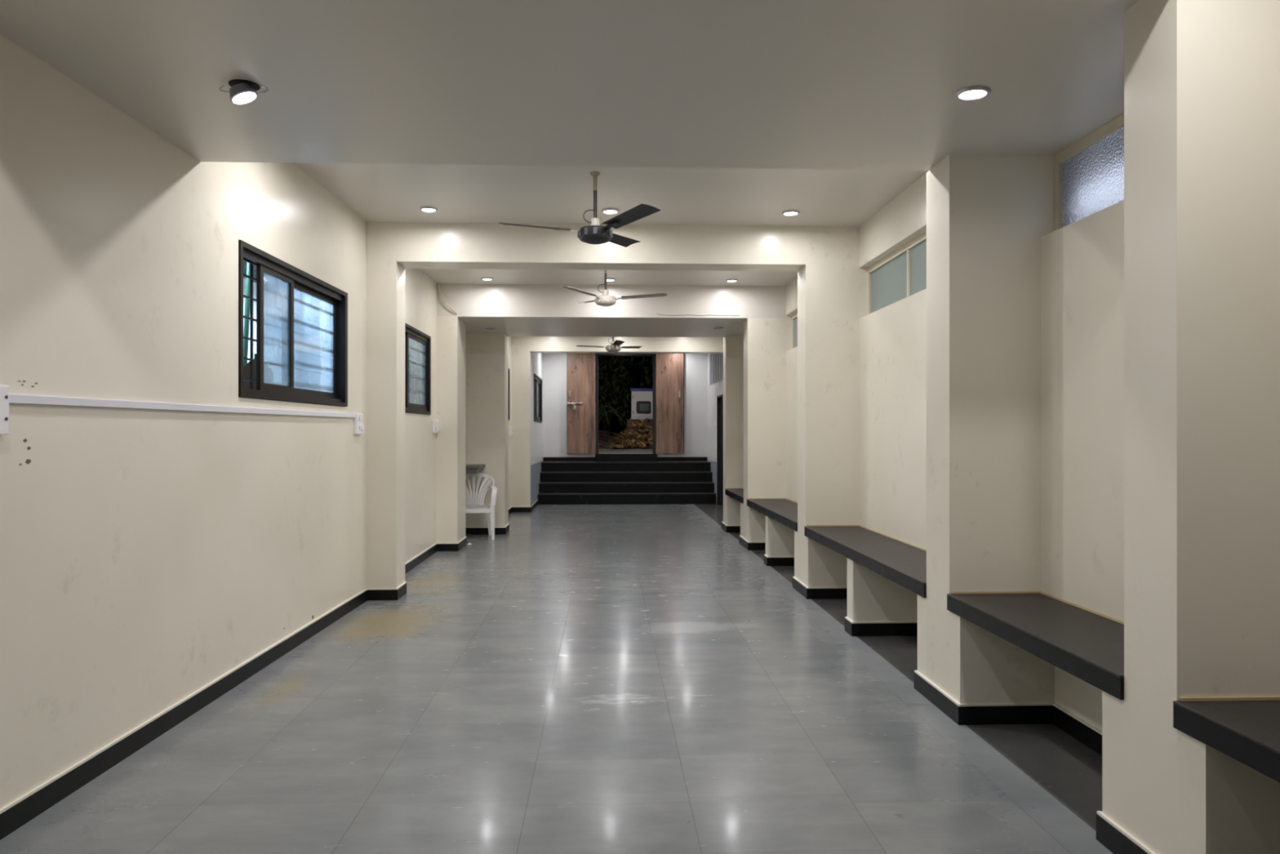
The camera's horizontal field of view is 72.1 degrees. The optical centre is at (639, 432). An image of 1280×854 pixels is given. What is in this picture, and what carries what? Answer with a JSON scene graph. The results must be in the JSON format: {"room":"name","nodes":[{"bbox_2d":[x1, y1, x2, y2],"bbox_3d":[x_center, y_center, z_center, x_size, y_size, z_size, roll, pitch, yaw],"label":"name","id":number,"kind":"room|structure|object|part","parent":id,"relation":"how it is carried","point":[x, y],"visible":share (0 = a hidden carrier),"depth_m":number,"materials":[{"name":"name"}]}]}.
{"room":"hallway","nodes":[
{"label":"hallway","id":0,"kind":"room"},
{"bbox_2d":[0,34,436,808],"bbox_3d":[-2.401,-0.175,4.590,0.460,3.150,15.360,0,0,-2],"label":"wall","id":1,"kind":"structure","parent":0,"point":[147,556],"depth_m":3.92,"materials":[{"name":"beige paint"}]},
{"bbox_2d":[0,385,8,435],"bbox_3d":[-2.193,-0.076,2.951,0.031,0.170,0.190,0,0,-1],"label":"board","id":2,"kind":"object","parent":1,"relation":"attached to","point":[4,389],"visible":1,"depth_m":3.02,"materials":[{"name":"white plastic"}]},
{"bbox_2d":[17,380,313,628],"bbox_3d":[-2.236,0.552,4.609,0.003,1.476,2.964,0,0,-1],"label":"stain","id":3,"kind":"object","parent":1,"relation":"attached to","point":[28,461],"depth_m":3.18,"materials":[{"name":"brown"}]},
{"bbox_2d":[8,393,355,417],"bbox_3d":[-2.233,-0.123,5.011,0.023,0.047,3.931,0,0,-1],"label":"duct","id":4,"kind":"object","parent":1,"relation":"attached to","point":[13,398],"visible":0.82,"depth_m":3.96,"materials":[{"name":"white plastic"}]},
{"bbox_2d":[0,499,537,839],"bbox_3d":[-2.051,1.351,6.960,0.944,0.098,20.070,0,0,-2],"label":"baseboard","id":5,"kind":"structure","parent":1,"relation":"attached to","point":[20,811],"depth_m":4.22,"materials":[{"name":"stone"}]},
{"bbox_2d":[238,240,347,406],"bbox_3d":[-2.336,-0.636,5.858,0.184,0.883,1.898,0,0,-1],"label":"window","id":6,"kind":"structure","parent":1,"relation":"in","point":[301,320],"depth_m":5.76,"materials":[{"name":"black metal"}]},
{"bbox_2d":[243,263,256,389],"bbox_3d":[-2.417,-0.636,5.856,0.022,0.883,1.898,0,0,-1],"label":"grille","id":7,"kind":"object","parent":6,"relation":"attached to","point":[251,277],"depth_m":5.47,"materials":[{"name":"metal"}]},
{"bbox_3d":[-2.283,-0.631,5.520,0.024,0.769,0.530,0,0,-1],"label":"sash","id":8,"kind":"part","parent":6,"relation":"part of","materials":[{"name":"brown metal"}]},
{"bbox_3d":[-2.283,-0.634,5.520,0.004,0.684,0.444,0,0,-1],"label":"pane","id":9,"kind":"part","parent":6,"relation":"part of","materials":[{"name":"glass"}]},
{"bbox_3d":[-2.329,-0.634,6.239,0.004,0.684,0.924,0,0,-1],"label":"pane","id":10,"kind":"part","parent":6,"relation":"part of","materials":[{"name":"glass"}]},
{"bbox_3d":[-2.329,-0.631,6.239,0.024,0.769,1.010,0,0,-1],"label":"sash","id":11,"kind":"part","parent":6,"relation":"part of","materials":[{"name":"glass"}]},
{"bbox_2d":[353,413,364,434],"bbox_3d":[-2.255,-0.066,7.072,0.042,0.165,0.170,0,0,-1],"label":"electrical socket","id":12,"kind":"object","parent":1,"relation":"attached to","point":[358,427],"visible":1,"depth_m":7.03,"materials":[{"name":"white plastic"}]},
{"bbox_2d":[404,322,431,414],"bbox_3d":[-2.424,-0.640,9.024,0.184,0.890,1.903,0,0,-2],"label":"window","id":13,"kind":"structure","parent":1,"relation":"in","point":[417,343],"depth_m":9.44,"materials":[{"name":"black metal"}]},
{"bbox_3d":[-2.392,-0.637,9.424,0.004,0.691,0.894,0,0,-2],"label":"pane","id":14,"kind":"part","parent":13,"relation":"part of","materials":[{"name":"clear glass"}]},
{"bbox_2d":[432,419,439,432],"bbox_3d":[-2.371,-0.065,10.245,0.042,0.150,0.240,0,0,-2],"label":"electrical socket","id":15,"kind":"object","parent":1,"relation":"attached to","point":[435,423],"visible":1,"depth_m":10.16,"materials":[{"name":"white plastic"}]},
{"bbox_2d":[465,464,484,474],"bbox_3d":[-2.406,0.497,11.768,0.590,0.115,0.605,0,0,-2],"label":"countertop","id":16,"kind":"structure","parent":1,"relation":"attached to","point":[469,468],"depth_m":11.49,"materials":[{"name":"grey stone"}]},
{"bbox_3d":[-2.671,-0.230,5.845,0.358,0.060,1.890,0,0,-2],"label":"window ledge","id":17,"kind":"object","parent":1,"relation":"attached to","visible":0},
{"bbox_2d":[243,353,256,389],"bbox_3d":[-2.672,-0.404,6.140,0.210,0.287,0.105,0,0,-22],"label":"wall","id":18,"kind":"structure","parent":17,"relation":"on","point":[246,367],"depth_m":6.07,"materials":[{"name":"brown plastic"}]},
{"bbox_2d":[243,277,256,363],"bbox_3d":[-4.240,-0.300,11.193,0.200,3.400,17.700,0,0,-2],"label":"wall","id":19,"kind":"structure","parent":0,"point":[244,279],"depth_m":9.25,"materials":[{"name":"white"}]},
{"bbox_2d":[243,260,256,282],"bbox_3d":[-3.563,-1.600,11.219,1.656,0.040,18.100,0,0,-2],"label":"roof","id":20,"kind":"structure","parent":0,"point":[244,262],"depth_m":8.61,"materials":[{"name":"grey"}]},
{"bbox_2d":[508,336,511,508],"bbox_3d":[-2.297,-0.175,13.971,0.200,3.150,2.900,0,0,-2],"label":"wall","id":21,"kind":"structure","parent":0,"point":[509,337],"depth_m":15.17,"materials":[{"name":"beige paint"}]},
{"bbox_2d":[508,368,510,420],"bbox_3d":[-2.283,-0.642,14.102,0.184,0.885,1.920,0,0,-2],"label":"window","id":22,"kind":"structure","parent":21,"relation":"in","point":[508,368],"depth_m":15.00,"materials":[{"name":"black metal"}]},
{"bbox_2d":[509,426,512,435],"bbox_3d":[-2.223,-0.010,15.175,0.042,0.160,0.200,0,0,-2],"label":"board","id":23,"kind":"object","parent":21,"relation":"attached to","point":[510,428],"visible":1,"depth_m":15.08,"materials":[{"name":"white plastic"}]},
{"bbox_2d":[530,352,542,464],"bbox_3d":[-2.085,-0.175,16.982,0.200,3.150,3.100,0,0,-2],"label":"wall","id":24,"kind":"structure","parent":0,"point":[536,358],"depth_m":16.68,"materials":[{"name":"white paint"}]},
{"bbox_2d":[530,460,542,506],"bbox_3d":[-1.974,0.990,16.788,0.008,0.820,2.695,0,0,-2],"label":"trim","id":25,"kind":"structure","parent":24,"relation":"attached to","point":[535,468],"depth_m":16.40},
{"bbox_2d":[533,373,542,422],"bbox_3d":[-2.073,-0.642,17.182,0.184,0.895,2.000,0,0,-2],"label":"window","id":26,"kind":"structure","parent":24,"relation":"in","point":[537,380],"depth_m":17.47,"materials":[{"name":"black metal"}]},
{"bbox_3d":[-2.041,-0.637,16.703,0.024,0.781,0.960,0,0,-2],"label":"sash","id":27,"kind":"part","parent":26,"relation":"part of","materials":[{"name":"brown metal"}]},
{"bbox_3d":[-2.042,-0.637,17.619,0.024,0.781,0.990,0,0,-2],"label":"sash","id":28,"kind":"part","parent":26,"relation":"part of","materials":[{"name":"brown metal"}]},
{"bbox_3d":[-2.042,-0.640,17.619,0.004,0.696,0.904,0,0,-2],"label":"pane","id":29,"kind":"part","parent":26,"relation":"part of","materials":[{"name":"clear glass"}]},
{"bbox_2d":[0,503,1113,853],"bbox_3d":[-0.331,1.475,6.942,4.800,0.150,20.300,0,0,-2],"label":"floor","id":30,"kind":"structure","parent":0,"point":[575,678],"depth_m":4.10,"materials":[{"name":"grey tile"}]},
{"bbox_2d":[366,261,404,588],"bbox_3d":[-2.162,-0.013,7.501,0.245,2.825,0.320,0,0,-2],"label":"pillar","id":31,"kind":"structure","parent":30,"relation":"on","point":[385,280],"depth_m":7.34,"materials":[{"name":"beige paint"}]},
{"bbox_2d":[436,315,465,542],"bbox_3d":[-2.286,0.018,10.669,0.245,2.765,0.620,0,0,-2],"label":"pillar","id":32,"kind":"structure","parent":30,"relation":"on","point":[451,330],"depth_m":10.36,"materials":[{"name":"beige paint"}]},
{"bbox_2d":[465,472,497,539],"bbox_3d":[-2.203,0.978,11.661,0.606,0.849,0.564,0,0,-10],"label":"plastic chair","id":33,"kind":"object","parent":30,"relation":"on","point":[473,507],"visible":0.66,"depth_m":11.85,"materials":[{"name":"white plastic"}]},
{"bbox_3d":[-2.195,1.010,11.617,0.482,0.070,0.474,0,0,-10],"label":"seat","id":34,"kind":"part","parent":33,"relation":"part of","materials":[{"name":"white plastic"}]},
{"bbox_3d":[-2.237,0.770,11.849,0.545,0.432,0.181,0,0,-10],"label":"backrest","id":35,"kind":"part","parent":33,"relation":"part of","materials":[{"name":"white plastic"}]},
{"bbox_3d":[-2.048,1.187,11.904,0.072,0.432,0.090,0,0,-10],"label":"leg","id":36,"kind":"part","parent":33,"relation":"part of","materials":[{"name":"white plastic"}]},
{"bbox_3d":[-1.925,1.177,11.461,0.062,0.448,0.055,0,0,-10],"label":"leg","id":37,"kind":"part","parent":33,"relation":"part of","materials":[{"name":"white plastic"}]},
{"bbox_3d":[-1.940,0.842,11.670,0.084,0.222,0.407,0,0,-10],"label":"armrest","id":38,"kind":"part","parent":33,"relation":"part of","materials":[{"name":"white plastic"}]},
{"bbox_2d":[465,333,508,527],"bbox_3d":[-2.300,0.018,12.300,0.865,2.765,0.440,0,0,-2],"label":"pillar","id":39,"kind":"structure","parent":30,"relation":"on","point":[486,354],"depth_m":12.09,"materials":[{"name":"beige paint"}]},
{"bbox_2d":[511,336,530,506],"bbox_3d":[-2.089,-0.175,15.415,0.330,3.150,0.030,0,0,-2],"label":"pillar","id":40,"kind":"structure","parent":30,"relation":"on","point":[520,345],"depth_m":15.40,"materials":[{"name":"beige paint"}]},
{"bbox_2d":[537,453,715,504],"bbox_3d":[-0.277,0.925,17.837,3.464,0.950,1.528,0,0,-2],"label":"staircase","id":41,"kind":"structure","parent":30,"relation":"on","point":[617,478],"depth_m":17.63,"materials":[{"name":"black stone"}]},
{"bbox_2d":[566,353,595,453],"bbox_3d":[-1.238,-0.615,18.453,0.602,2.130,0.085,0,0,-2],"label":"door","id":42,"kind":"structure","parent":41,"relation":"on","point":[580,367],"depth_m":18.46,"materials":[{"name":"brown wood"}]},
{"bbox_3d":[-0.306,0.568,18.591,3.464,0.085,0.017,0,0,-2],"label":"landing skirting","id":43,"kind":"part","parent":41,"relation":"part of","materials":[{"name":"stone"}]},
{"bbox_2d":[656,353,684,453],"bbox_3d":[0.634,-0.615,18.536,0.592,2.130,0.065,0,0,-2],"label":"door","id":44,"kind":"structure","parent":41,"relation":"on","point":[669,366],"depth_m":18.54,"materials":[{"name":"brown wood"}]},
{"bbox_2d":[723,335,743,524],"bbox_3d":[1.439,0.018,12.598,0.460,2.765,0.295,0,0,-2],"label":"pillar","id":45,"kind":"structure","parent":30,"relation":"on","point":[733,345],"depth_m":12.45,"materials":[{"name":"beige paint"}]},
{"bbox_2d":[724,488,743,537],"bbox_3d":[1.468,1.095,11.659,0.472,0.611,1.585,0,0,-2],"label":"stone bench","id":46,"kind":"object","parent":30,"relation":"on","point":[734,496],"visible":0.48,"depth_m":12.31,"materials":[{"name":"black stone"}]},
{"bbox_3d":[1.468,0.803,11.659,0.472,0.010,1.583,0,0,-2],"label":"seat","id":47,"kind":"part","parent":46,"relation":"part of","materials":[{"name":"stone"}]},
{"bbox_2d":[743,318,786,540],"bbox_3d":[1.513,0.018,10.702,0.460,2.765,0.330,0,0,-2],"label":"pillar","id":48,"kind":"structure","parent":30,"relation":"on","point":[764,339],"depth_m":10.54,"materials":[{"name":"beige paint"}]},
{"bbox_2d":[746,497,797,578],"bbox_3d":[1.565,1.095,9.173,0.472,0.611,2.730,0,0,-2],"label":"stone bench","id":49,"kind":"object","parent":30,"relation":"on","point":[773,521],"visible":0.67,"depth_m":9.23,"materials":[{"name":"black stone"}]},
{"bbox_3d":[1.565,0.803,9.173,0.472,0.010,2.728,0,0,-2],"label":"seat","id":50,"kind":"part","parent":49,"relation":"part of","materials":[{"name":"stone"}]},
{"bbox_2d":[797,264,859,585],"bbox_3d":[1.632,-0.013,7.650,0.460,2.825,0.320,0,0,-2],"label":"pillar","id":51,"kind":"structure","parent":30,"relation":"on","point":[828,295],"depth_m":7.49,"materials":[{"name":"beige paint"}]},
{"bbox_2d":[804,524,926,677],"bbox_3d":[1.686,1.095,6.083,0.472,0.611,2.815,0,0,-2],"label":"stone bench","id":52,"kind":"object","parent":30,"relation":"on","point":[884,576],"visible":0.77,"depth_m":6.06,"materials":[{"name":"black stone"}]},
{"bbox_3d":[1.686,0.803,6.083,0.472,0.010,2.813,0,0,-2],"label":"seat","id":53,"kind":"part","parent":52,"relation":"part of","materials":[{"name":"stone"}]},
{"bbox_2d":[926,154,1040,694],"bbox_3d":[1.755,0.013,4.521,0.460,2.775,0.313,0,0,-2],"label":"pillar","id":54,"kind":"structure","parent":30,"relation":"on","point":[984,211],"depth_m":4.37,"materials":[{"name":"beige paint"}]},
{"bbox_2d":[946,591,1124,828],"bbox_3d":[1.782,1.095,3.630,0.472,0.611,1.469,0,0,-2],"label":"stone bench","id":55,"kind":"object","parent":30,"relation":"on","point":[1005,646],"visible":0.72,"depth_m":3.87,"materials":[{"name":"black stone"}]},
{"bbox_3d":[1.782,0.803,3.630,0.472,0.010,1.467,0,0,-2],"label":"seat","id":56,"kind":"part","parent":55,"relation":"part of","materials":[{"name":"stone"}]},
{"bbox_2d":[1124,0,1279,853],"bbox_3d":[1.823,0.013,2.763,0.460,2.775,0.267,0,0,-2],"label":"pillar","id":57,"kind":"structure","parent":30,"relation":"on","point":[1202,77],"depth_m":2.63,"materials":[{"name":"beige paint"}]},
{"bbox_2d":[1173,696,1279,853],"bbox_3d":[1.875,1.095,1.252,0.472,0.611,2.756,0,0,-2],"label":"stone bench","id":58,"kind":"object","parent":30,"relation":"on","point":[1228,747],"visible":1,"depth_m":2.50,"materials":[{"name":"black stone"}]},
{"bbox_3d":[1.875,0.803,1.252,0.472,0.010,2.754,0,0,-2],"label":"seat","id":59,"kind":"part","parent":58,"relation":"part of","materials":[{"name":"stone"}]},
{"bbox_2d":[0,0,1139,337],"bbox_3d":[-0.372,-1.657,7.841,4.770,0.585,22.100,0,0,-2],"label":"ceiling","id":60,"kind":"structure","parent":0,"point":[746,113],"depth_m":3.62,"materials":[{"name":"paint"}]},
{"bbox_2d":[218,79,268,103],"bbox_3d":[-1.567,-1.338,3.480,0.151,0.073,0.125,0,0,37],"label":"ceiling lamp","id":61,"kind":"object","parent":60,"relation":"attached to","point":[241,91],"visible":1,"depth_m":3.46,"materials":[{"name":"black"}]},
{"bbox_2d":[232,92,256,103],"bbox_3d":[-1.563,-1.320,3.477,0.085,0.037,0.090,0,0,-2],"label":"diffuser","id":62,"kind":"object","parent":61,"relation":"attached to","point":[237,97],"depth_m":3.47,"materials":[{"name":"white plastic"}]},
{"bbox_2d":[419,206,437,212],"bbox_3d":[-1.656,-1.744,6.901,0.140,0.012,0.140,0,0,-2],"label":"recessed light","id":63,"kind":"object","parent":60,"relation":"in","point":[426,209],"visible":1,"depth_m":6.89,"materials":[{"name":"grey plastic"}]},
{"bbox_2d":[422,208,435,211],"bbox_3d":[-1.656,-1.746,6.901,0.104,0.004,0.104,0,0,-2],"label":"diffuser","id":64,"kind":"object","parent":63,"relation":"attached to","point":[424,210],"depth_m":6.92,"materials":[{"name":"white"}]},
{"bbox_2d":[437,284,457,313],"bbox_3d":[-2.268,-1.570,10.365,0.244,0.355,0.038,0,0,-2],"label":"cable","id":65,"kind":"object","parent":60,"relation":"hanging from","point":[444,300],"visible":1,"depth_m":10.35,"materials":[{"name":"beige plastic"}]},
{"bbox_2d":[480,277,493,280],"bbox_3d":[-1.743,-1.744,10.030,0.140,0.012,0.140,0,0,-2],"label":"recessed light","id":66,"kind":"object","parent":60,"relation":"in","point":[482,278],"visible":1,"depth_m":10.00,"materials":[{"name":"grey"}]},
{"bbox_2d":[498,171,661,247],"bbox_3d":[-0.415,-1.511,5.967,1.050,0.476,1.155,0,0,-2],"label":"ceiling fan","id":67,"kind":"object","parent":60,"relation":"hanging from","point":[594,233],"visible":1,"depth_m":5.85,"materials":[{"name":"grey metal"}]},
{"bbox_3d":[-0.704,-1.376,5.899,0.477,0.056,0.131,0,0,-6],"label":"blade","id":68,"kind":"part","parent":67,"relation":"part of","materials":[{"name":"metal"}]},
{"bbox_3d":[-0.140,-1.376,6.312,0.131,0.056,0.477,0,0,24],"label":"blade","id":69,"kind":"part","parent":67,"relation":"part of","materials":[{"name":"black metal"}]},
{"bbox_3d":[-0.064,-1.376,5.617,0.131,0.056,0.477,0,0,-36],"label":"blade","id":70,"kind":"part","parent":67,"relation":"part of","materials":[{"name":"black metal"}]},
{"bbox_2d":[576,337,641,351],"bbox_3d":[-0.473,-1.506,13.818,1.090,0.486,1.036,0,0,-2],"label":"ceiling fan","id":71,"kind":"object","parent":60,"relation":"hanging from","point":[615,346],"visible":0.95,"depth_m":13.84,"materials":[{"name":"silver metal"}]},
{"bbox_3d":[-0.793,-1.366,14.013,0.448,0.056,0.131,0,0,18],"label":"blade","id":72,"kind":"part","parent":71,"relation":"part of","materials":[{"name":"grey metal"}]},
{"bbox_3d":[-0.341,-1.366,13.514,0.131,0.056,0.448,0,0,-12],"label":"blade","id":73,"kind":"part","parent":71,"relation":"part of","materials":[{"name":"black metal"}]},
{"bbox_3d":[-0.135,-1.366,14.155,0.448,0.056,0.131,0,0,-42],"label":"blade","id":74,"kind":"part","parent":71,"relation":"part of","materials":[{"name":"black metal"}]},
{"bbox_2d":[603,278,615,281],"bbox_3d":[-0.348,-1.744,10.084,0.140,0.012,0.140,0,0,-2],"label":"recessed light","id":75,"kind":"object","parent":60,"relation":"in","point":[607,279],"visible":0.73,"depth_m":10.07,"materials":[{"name":"grey"}]},
{"bbox_2d":[601,208,619,213],"bbox_3d":[-0.234,-1.744,6.956,0.140,0.012,0.140,0,0,-2],"label":"recessed light","id":76,"kind":"object","parent":60,"relation":"in","point":[605,211],"visible":1,"depth_m":6.94,"materials":[{"name":"grey plastic"}]},
{"bbox_2d":[604,210,617,213],"bbox_3d":[-0.234,-1.746,6.956,0.104,0.004,0.104,0,0,-2],"label":"diffuser","id":77,"kind":"object","parent":76,"relation":"attached to","point":[605,211],"depth_m":6.97,"materials":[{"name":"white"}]},
{"bbox_2d":[366,222,859,271],"bbox_3d":[-0.214,-1.587,7.577,4.156,0.325,0.320,0,0,-2],"label":"beam","id":78,"kind":"structure","parent":60,"relation":"attached to","point":[465,246],"depth_m":7.43,"materials":[{"name":"beige paint"}]},
{"bbox_2d":[562,270,666,306],"bbox_3d":[-0.249,-1.521,9.083,1.050,0.456,1.113,0,0,-2],"label":"ceiling fan","id":79,"kind":"object","parent":60,"relation":"hanging from","point":[605,300],"visible":0.92,"depth_m":8.99,"materials":[{"name":"grey metal"}]},
{"bbox_3d":[-0.586,-1.395,8.721,0.131,0.047,0.465,0,0,36],"label":"blade","id":80,"kind":"part","parent":79,"relation":"part of","materials":[{"name":"grey metal"}]},
{"bbox_3d":[-0.529,-1.395,9.400,0.131,0.047,0.465,0,0,-26],"label":"blade","id":81,"kind":"part","parent":79,"relation":"part of","materials":[{"name":"grey metal"}]},
{"bbox_3d":[0.043,-1.395,9.017,0.465,0.047,0.131,0,0,4],"label":"blade","id":82,"kind":"part","parent":79,"relation":"part of","materials":[{"name":"grey metal"}]},
{"bbox_2d":[529,336,723,353],"bbox_3d":[-0.191,-1.583,15.639,3.480,0.335,0.330,0,0,-2],"label":"beam","id":83,"kind":"structure","parent":60,"relation":"attached to","point":[548,344],"depth_m":15.48,"materials":[{"name":"beige paint"}]},
{"bbox_2d":[659,314,739,315],"bbox_3d":[0.700,-1.397,10.503,0.979,0.021,0.006,0,0,-2],"label":"trim","id":84,"kind":"structure","parent":60,"relation":"attached to","point":[660,314],"depth_m":10.50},
{"bbox_2d":[725,279,737,282],"bbox_3d":[1.058,-1.744,10.139,0.140,0.012,0.140,0,0,-2],"label":"recessed light","id":85,"kind":"object","parent":60,"relation":"in","point":[728,280],"visible":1,"depth_m":10.11,"materials":[{"name":"grey"}]},
{"bbox_2d":[782,210,799,216],"bbox_3d":[1.201,-1.744,7.012,0.140,0.012,0.140,0,0,-2],"label":"recessed light","id":86,"kind":"object","parent":60,"relation":"in","point":[788,213],"visible":1,"depth_m":7.00,"materials":[{"name":"grey plastic"}]},
{"bbox_2d":[784,212,796,214],"bbox_3d":[1.201,-1.746,7.012,0.104,0.004,0.104,0,0,-2],"label":"diffuser","id":87,"kind":"object","parent":86,"relation":"attached to","point":[785,213],"depth_m":7.02,"materials":[{"name":"white plastic"}]},
{"bbox_2d":[954,85,991,101],"bbox_3d":[1.347,-1.369,3.562,0.140,0.012,0.140,0,0,-2],"label":"recessed light","id":88,"kind":"object","parent":60,"relation":"in","point":[971,93],"visible":1,"depth_m":3.56,"materials":[{"name":"grey plastic"}]},
{"bbox_2d":[959,90,986,98],"bbox_3d":[1.347,-1.371,3.562,0.104,0.004,0.104,0,0,-2],"label":"diffuser","id":89,"kind":"object","parent":88,"relation":"attached to","point":[962,94],"depth_m":3.57,"materials":[{"name":"white plastic"}]},
{"bbox_2d":[542,352,707,461],"bbox_3d":[-0.311,-0.175,18.702,3.880,3.150,0.200,0,0,-2],"label":"wall","id":90,"kind":"structure","parent":0,"point":[554,365],"depth_m":18.57,"materials":[{"name":"white paint"}]},
{"bbox_2d":[595,353,655,453],"bbox_3d":[-0.302,-0.615,18.677,1.253,2.129,0.230,0,0,-2],"label":"trim","id":91,"kind":"structure","parent":90,"relation":"attached to","point":[653,355],"depth_m":18.58,"materials":[{"name":"black paint"}]},
{"bbox_2d":[707,155,1124,730],"bbox_3d":[1.954,-0.175,7.882,0.200,3.150,21.600,0,0,-2],"label":"wall","id":92,"kind":"structure","parent":0,"point":[1082,260],"depth_m":4.23,"materials":[{"name":"beige paint"}]},
{"bbox_2d":[711,460,716,503],"bbox_3d":[1.474,0.990,17.541,0.004,0.820,1.060,0,0,-2],"label":"trim","id":93,"kind":"structure","parent":92,"relation":"attached to","point":[713,464],"depth_m":17.40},
{"bbox_2d":[710,353,723,386],"bbox_3d":[1.530,-1.300,17.185,0.060,0.720,2.275,0,0,-2],"label":"window","id":94,"kind":"structure","parent":92,"relation":"in","point":[716,359],"depth_m":17.50,"materials":[{"name":"white glass"}]},
{"bbox_2d":[716,394,723,506],"bbox_3d":[1.569,0.350,16.534,0.132,2.099,0.918,0,0,-2],"label":"door","id":95,"kind":"structure","parent":92,"relation":"in","point":[720,397],"depth_m":16.95,"materials":[{"name":"black paint"}]},
{"bbox_3d":[1.585,0.367,16.535,0.040,2.055,0.840,0,0,-2],"label":"panel","id":96,"kind":"part","parent":95,"relation":"part of","materials":[{"name":"black paint"}]},
{"bbox_2d":[791,311,797,348],"bbox_3d":[1.895,-1.184,9.186,0.045,0.430,2.728,0,0,-2],"label":"window","id":97,"kind":"structure","parent":92,"relation":"in","point":[794,317],"depth_m":10.47,"materials":[{"name":"beige"}]},
{"bbox_3d":[1.860,-1.169,10.058,0.006,0.366,0.905,0,0,-2],"label":"pane","id":98,"kind":"part","parent":97,"relation":"part of","materials":[{"name":"grey glass"}]},
{"bbox_2d":[867,231,926,314],"bbox_3d":[2.016,-1.184,6.096,0.045,0.430,2.813,0,0,-2],"label":"window","id":99,"kind":"structure","parent":92,"relation":"in","point":[900,274],"depth_m":6.74,"materials":[{"name":"beige glass"}]},
{"bbox_3d":[1.980,-1.169,6.989,0.006,0.366,0.948,0,0,-2],"label":"pane","id":100,"kind":"part","parent":99,"relation":"part of","materials":[{"name":"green glass"}]},
{"bbox_3d":[2.016,-1.169,6.056,0.006,0.366,0.920,0,0,-2],"label":"pane","id":101,"kind":"part","parent":99,"relation":"part of","materials":[{"name":"green glass"}]},
{"bbox_2d":[721,521,1155,853],"bbox_3d":[1.621,1.351,7.752,0.474,0.098,16.634,0,0,-2],"label":"baseboard","id":102,"kind":"structure","parent":92,"relation":"attached to","point":[1114,837],"depth_m":4.22,"materials":[{"name":"stone"}]},
{"bbox_2d":[1054,113,1124,231],"bbox_3d":[2.112,-1.171,3.643,0.045,0.405,1.467,0,0,-2],"label":"window","id":103,"kind":"structure","parent":92,"relation":"in","point":[1089,173],"depth_m":4.08,"materials":[{"name":"beige glass"}]},
{"bbox_3d":[-3.621,1.475,11.217,1.440,0.150,18.100,0,0,-2],"label":"floor","id":104,"kind":"structure","parent":0,"visible":0},
{"bbox_2d":[243,262,249,366],"bbox_3d":[-2.979,-0.050,6.579,0.172,2.902,0.038,0,0,-29],"label":"pipe","id":105,"kind":"object","parent":104,"relation":"on","point":[246,313],"visible":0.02,"depth_m":6.58,"materials":[{"name":"teal"}]},
{"label":"outside","id":106,"kind":"structure","parent":0,"visible":0},
{"bbox_2d":[598,440,652,453],"bbox_3d":[0.046,0.515,24.420,14.000,0.570,11.200,0,0,-2],"label":"ground","id":107,"kind":"structure","parent":106,"point":[606,449],"depth_m":19.44,"materials":[{"name":"brown"}]},
{"bbox_2d":[598,405,627,426],"bbox_3d":[-1.144,-0.220,21.334,1.878,0.903,1.834,0,0,38],"label":"palm plant","id":108,"kind":"object","parent":107,"relation":"on","point":[611,407],"visible":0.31,"depth_m":21.29,"materials":[{"name":"green plant"}]},
{"bbox_2d":[598,355,635,440],"bbox_3d":[-0.896,-0.948,23.196,1.559,2.370,1.623,0,0,-2],"label":"shrub","id":109,"kind":"object","parent":107,"relation":"on","point":[615,380],"visible":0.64,"depth_m":23.05,"materials":[{"name":"green plant"}]},
{"bbox_3d":[-0.847,-0.890,23.231,0.653,2.253,0.862,0,0,-2],"label":"stem","id":110,"kind":"part","parent":109,"relation":"part of","materials":[{"name":"brown"}]},
{"bbox_2d":[598,430,638,448],"bbox_3d":[-0.824,0.108,19.726,1.589,0.494,0.562,0,0,-2],"label":"twigs","id":111,"kind":"object","parent":107,"relation":"on","point":[601,437],"visible":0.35,"depth_m":19.67,"materials":[{"name":"brown"}]},
{"bbox_2d":[598,355,652,439],"bbox_3d":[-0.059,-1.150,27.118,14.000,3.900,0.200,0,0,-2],"label":"tree","id":112,"kind":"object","parent":107,"relation":"on","point":[636,374],"depth_m":27.00,"materials":[{"name":"black"}]},
{"bbox_2d":[607,417,652,448],"bbox_3d":[0.074,0.034,19.897,1.681,0.726,0.966,0,0,-2],"label":"dry leaves","id":113,"kind":"object","parent":107,"relation":"on","point":[629,442],"visible":0.53,"depth_m":19.80,"materials":[{"name":"brown plant"}]},
{"bbox_2d":[626,419,652,443],"bbox_3d":[0.744,0.000,20.645,2.100,0.600,0.400,0,0,-2],"label":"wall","id":114,"kind":"structure","parent":107,"relation":"on","point":[628,421],"depth_m":20.41,"materials":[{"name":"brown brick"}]},
{"bbox_2d":[630,388,652,419],"bbox_3d":[0.129,-0.657,20.521,0.720,0.715,0.300,0,0,-2],"label":"meter box","id":115,"kind":"object","parent":114,"relation":"on","point":[641,398],"visible":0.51,"depth_m":20.38,"materials":[{"name":"white metal"}]},
{"bbox_3d":[0.151,-0.650,20.395,0.615,0.580,0.012,0,0,-2],"label":"door","id":116,"kind":"part","parent":115,"relation":"part of","materials":[{"name":"white metal"}]}
]}

